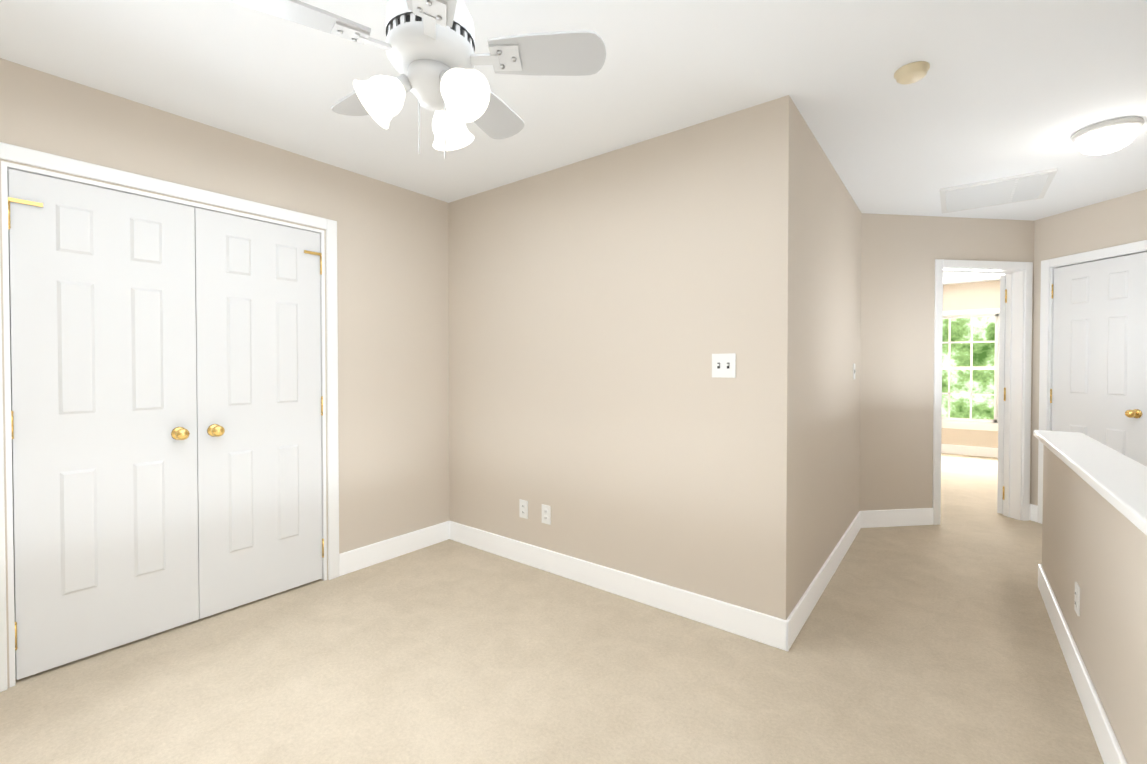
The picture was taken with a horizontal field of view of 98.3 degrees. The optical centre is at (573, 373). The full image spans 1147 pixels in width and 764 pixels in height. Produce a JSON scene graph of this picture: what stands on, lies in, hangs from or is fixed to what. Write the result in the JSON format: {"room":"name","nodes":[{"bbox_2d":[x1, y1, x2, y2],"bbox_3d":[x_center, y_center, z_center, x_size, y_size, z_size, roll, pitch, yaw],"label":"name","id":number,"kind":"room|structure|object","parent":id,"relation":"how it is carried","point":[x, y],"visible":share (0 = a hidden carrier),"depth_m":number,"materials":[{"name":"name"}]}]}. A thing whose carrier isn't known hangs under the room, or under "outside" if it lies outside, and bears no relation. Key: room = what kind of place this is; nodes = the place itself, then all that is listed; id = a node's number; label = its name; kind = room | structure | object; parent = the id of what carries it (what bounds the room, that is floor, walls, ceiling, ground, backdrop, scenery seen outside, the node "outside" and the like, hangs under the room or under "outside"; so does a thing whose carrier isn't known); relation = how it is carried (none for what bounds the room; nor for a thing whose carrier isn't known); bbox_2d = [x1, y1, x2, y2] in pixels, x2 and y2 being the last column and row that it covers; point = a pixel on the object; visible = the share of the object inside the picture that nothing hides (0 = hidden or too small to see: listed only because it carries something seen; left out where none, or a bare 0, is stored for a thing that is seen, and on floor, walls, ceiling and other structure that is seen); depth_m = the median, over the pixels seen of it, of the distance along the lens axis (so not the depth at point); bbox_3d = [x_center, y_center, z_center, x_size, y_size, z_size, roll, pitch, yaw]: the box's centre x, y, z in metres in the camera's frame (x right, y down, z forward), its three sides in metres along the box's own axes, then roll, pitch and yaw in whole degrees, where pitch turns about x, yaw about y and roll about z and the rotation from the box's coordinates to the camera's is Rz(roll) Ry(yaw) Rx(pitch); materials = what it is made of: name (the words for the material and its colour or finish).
{"room":"upstairs loft landing","nodes":[
{"label":"upstairs loft landing","id":0,"kind":"room"},
{"bbox_2d":[0,58,449,687],"bbox_3d":[-1.880,-0.002,2.512,0.160,2.460,3.260,1,1,38],"label":"wall","id":1,"kind":"structure","parent":0,"point":[394,354],"depth_m":3.07,"materials":[{"name":"beige paint"}]},
{"bbox_2d":[1,161,326,686],"bbox_3d":[-1.872,0.197,2.455,0.075,2.064,1.245,1,1,38],"label":"door frame","id":2,"kind":"structure","parent":1,"relation":"attached to","point":[5,166],"depth_m":1.96,"materials":[{"name":"white wood"}]},
{"bbox_2d":[7,168,323,679],"bbox_3d":[-1.849,0.205,2.438,0.132,2.048,1.228,1,1,38],"label":"closet doors","id":3,"kind":"structure","parent":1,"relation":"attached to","point":[12,469],"depth_m":2.30,"materials":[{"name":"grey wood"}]},
{"bbox_2d":[0,142,338,691],"bbox_3d":[-1.835,0.163,2.427,0.017,2.132,1.381,1,1,38],"label":"trim","id":4,"kind":"structure","parent":1,"relation":"attached to","point":[18,154],"depth_m":2.52,"materials":[{"name":"white wood"}]},
{"bbox_2d":[339,521,448,575],"bbox_3d":[-1.856,1.162,2.416,0.015,0.135,3.110,1,1,38],"label":"baseboard","id":5,"kind":"structure","parent":1,"relation":"attached to","point":[369,555],"depth_m":3.26,"materials":[{"name":"white wood"}]},
{"bbox_2d":[0,453,1103,763],"bbox_3d":[2.041,1.272,3.667,5.460,0.120,10.450,1,1,38],"label":"floor","id":6,"kind":"structure","parent":0,"point":[928,645],"depth_m":2.02,"materials":[{"name":"carpet"}]},
{"bbox_2d":[0,0,1146,284],"bbox_3d":[2.041,-1.308,3.630,5.460,0.120,10.450,1,1,38],"label":"ceiling","id":7,"kind":"structure","parent":0,"point":[1004,88],"depth_m":2.07,"materials":[{"name":"white paint"}]},
{"bbox_2d":[231,0,605,158],"bbox_3d":[-0.400,-0.885,1.329,0.852,0.660,0.884,1,1,38],"label":"ceiling fan","id":8,"kind":"object","parent":7,"relation":"hanging from","point":[428,46],"visible":1,"depth_m":1.26,"materials":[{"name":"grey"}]},
{"bbox_2d":[894,61,929,83],"bbox_3d":[1.364,-1.208,2.001,0.120,0.035,0.120,1,1,38],"label":"smoke detector","id":9,"kind":"object","parent":7,"relation":"attached to","point":[913,72],"visible":1,"depth_m":1.97,"materials":[{"name":"beige plastic"}]},
{"bbox_2d":[940,168,1057,213],"bbox_3d":[2.873,-1.236,3.400,0.570,0.025,0.620,1,1,38],"label":"ceiling vent","id":10,"kind":"object","parent":7,"relation":"in","point":[1014,189],"visible":1,"depth_m":3.34,"materials":[{"name":"white metal"}]},
{"bbox_2d":[1071,116,1144,154],"bbox_3d":[2.677,-1.169,2.491,0.254,0.126,0.254,1,1,38],"label":"light","id":11,"kind":"object","parent":7,"relation":"attached to","point":[1107,136],"visible":1,"depth_m":2.43,"materials":[{"name":"white glass"}]},
{"bbox_2d":[448,95,861,619],"bbox_3d":[0.615,-0.021,3.821,2.510,2.460,2.160,1,1,38],"label":"wall block","id":12,"kind":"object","parent":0,"point":[604,307],"visible":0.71,"depth_m":2.67,"materials":[{"name":"beige paint"}]},
{"bbox_2d":[519,499,527,518],"bbox_3d":[-0.321,0.868,3.186,0.070,0.115,0.008,1,1,38],"label":"outlet","id":13,"kind":"object","parent":12,"relation":"attached to","point":[523,508],"visible":1,"depth_m":3.18,"materials":[{"name":"white plastic"}]},
{"bbox_2d":[542,504,550,524],"bbox_3d":[-0.171,0.870,3.070,0.070,0.115,0.008,1,1,38],"label":"outlet","id":14,"kind":"object","parent":12,"relation":"attached to","point":[546,514],"visible":1,"depth_m":3.06,"materials":[{"name":"white plastic"}]},
{"bbox_2d":[449,521,788,650],"bbox_3d":[0.019,1.155,2.923,2.365,0.135,0.015,1,1,38],"label":"baseboard","id":15,"kind":"structure","parent":12,"relation":"attached to","point":[766,629],"depth_m":2.66,"materials":[{"name":"white wood"}]},
{"bbox_2d":[712,353,735,377],"bbox_3d":[0.716,-0.040,2.369,0.116,0.115,0.016,1,1,38],"label":"switch plate","id":16,"kind":"object","parent":12,"relation":"attached to","point":[723,365],"visible":1,"depth_m":2.37,"materials":[{"name":"white plastic"}]},
{"bbox_2d":[786,511,860,650],"bbox_3d":[1.597,1.153,3.045,0.015,0.135,2.135,1,1,38],"label":"baseboard","id":17,"kind":"structure","parent":12,"relation":"attached to","point":[797,618],"depth_m":2.70,"materials":[{"name":"white wood"}]},
{"bbox_2d":[853,364,855,378],"bbox_3d":[2.054,-0.018,3.620,0.016,0.115,0.070,1,1,38],"label":"light switch","id":18,"kind":"object","parent":12,"relation":"attached to","point":[854,370],"visible":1,"depth_m":3.61,"materials":[{"name":"white plastic"}]},
{"bbox_2d":[859,213,1033,510],"bbox_3d":[3.067,-0.024,4.055,1.680,2.460,0.140,0,1,-7],"label":"wall","id":19,"kind":"structure","parent":0,"point":[900,254],"depth_m":3.93,"materials":[{"name":"beige paint"}]},
{"bbox_2d":[861,504,1030,527],"bbox_3d":[3.008,1.139,3.986,1.540,0.135,0.015,0,1,-7],"label":"baseboard","id":20,"kind":"structure","parent":19,"relation":"attached to","point":[895,517],"depth_m":3.92,"materials":[{"name":"white wood"}]},
{"bbox_2d":[932,259,1032,524],"bbox_3d":[3.301,0.146,4.087,0.876,2.118,0.174,0,1,-7],"label":"door frame","id":21,"kind":"structure","parent":19,"relation":"attached to","point":[1026,267],"depth_m":4.06,"materials":[{"name":"white wood"}]},
{"bbox_2d":[997,275,1006,513],"bbox_3d":[3.930,0.173,4.442,0.744,2.030,0.179,-1,1,-37],"label":"hall door","id":22,"kind":"structure","parent":19,"relation":"in","point":[1002,399],"depth_m":4.22,"materials":[{"name":"white wood"}]},
{"bbox_2d":[941,281,999,447],"bbox_3d":[5.099,-0.075,7.604,4.950,2.460,0.150,1,1,38],"label":"wall","id":23,"kind":"structure","parent":0,"point":[975,295],"depth_m":7.07,"materials":[{"name":"beige paint"}]},
{"bbox_2d":[941,444,997,457],"bbox_3d":[5.069,1.089,7.540,4.600,0.135,0.015,1,1,38],"label":"baseboard","id":24,"kind":"structure","parent":23,"relation":"attached to","point":[970,450],"depth_m":7.07,"materials":[{"name":"white wood"}]},
{"bbox_2d":[942,308,999,430],"bbox_3d":[5.586,-0.064,7.162,1.000,1.710,0.145,1,1,38],"label":"window","id":25,"kind":"structure","parent":23,"relation":"in","point":[970,423],"depth_m":7.10,"materials":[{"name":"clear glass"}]},
{"bbox_2d":[1031,189,1146,505],"bbox_3d":[3.957,-0.012,3.178,0.140,2.460,1.827,0,1,-7],"label":"wall","id":26,"kind":"structure","parent":0,"point":[1121,220],"depth_m":3.77,"materials":[{"name":"beige paint"}]},
{"bbox_2d":[1031,504,1037,521],"bbox_3d":[3.874,1.150,3.234,0.015,0.135,1.727,0,1,-7],"label":"baseboard","id":27,"kind":"structure","parent":26,"relation":"attached to","point":[1034,511],"depth_m":4.05,"materials":[{"name":"white wood"}]},
{"bbox_2d":[1037,240,1146,523],"bbox_3d":[3.854,0.153,3.642,0.088,2.118,0.751,0,1,-7],"label":"door frame","id":28,"kind":"structure","parent":26,"relation":"attached to","point":[1046,265],"depth_m":3.95,"materials":[{"name":"white wood"}]},
{"bbox_2d":[1050,252,1146,466],"bbox_3d":[3.829,0.185,3.645,0.116,2.030,0.618,0,1,-7],"label":"hall door","id":29,"kind":"structure","parent":26,"relation":"in","point":[1098,391],"depth_m":3.60,"materials":[{"name":"white wood"}]},
{"bbox_2d":[1042,445,1146,763],"bbox_3d":[1.300,0.818,0.948,0.120,0.865,4.650,1,1,38],"label":"wall","id":30,"kind":"structure","parent":0,"point":[1094,544],"depth_m":1.66,"materials":[{"name":"beige paint"}]},
{"bbox_2d":[1074,582,1079,615],"bbox_3d":[2.028,0.905,1.998,0.008,0.115,0.070,1,1,38],"label":"outlet","id":31,"kind":"object","parent":30,"relation":"attached to","point":[1077,601],"visible":1,"depth_m":1.98,"materials":[{"name":"white plastic"}]},
{"bbox_2d":[1038,564,1126,763],"bbox_3d":[1.252,1.182,1.001,0.015,0.135,4.665,1,1,38],"label":"baseboard","id":32,"kind":"structure","parent":30,"relation":"attached to","point":[1109,748],"depth_m":1.84,"materials":[{"name":"white wood"}]},
{"bbox_2d":[1033,430,1146,535],"bbox_3d":[1.311,0.383,0.956,0.200,0.065,4.685,1,1,38],"label":"ledge","id":33,"kind":"object","parent":30,"relation":"on","point":[1117,480],"depth_m":1.77,"materials":[{"name":"white wood"}]},
{"label":"outside","id":34,"kind":"structure","parent":0,"visible":0},
{"bbox_2d":[942,317,994,419],"bbox_3d":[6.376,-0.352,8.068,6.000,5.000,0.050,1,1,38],"label":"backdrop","id":35,"kind":"structure","parent":34,"point":[959,376],"depth_m":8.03,"materials":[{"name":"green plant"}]}
]}

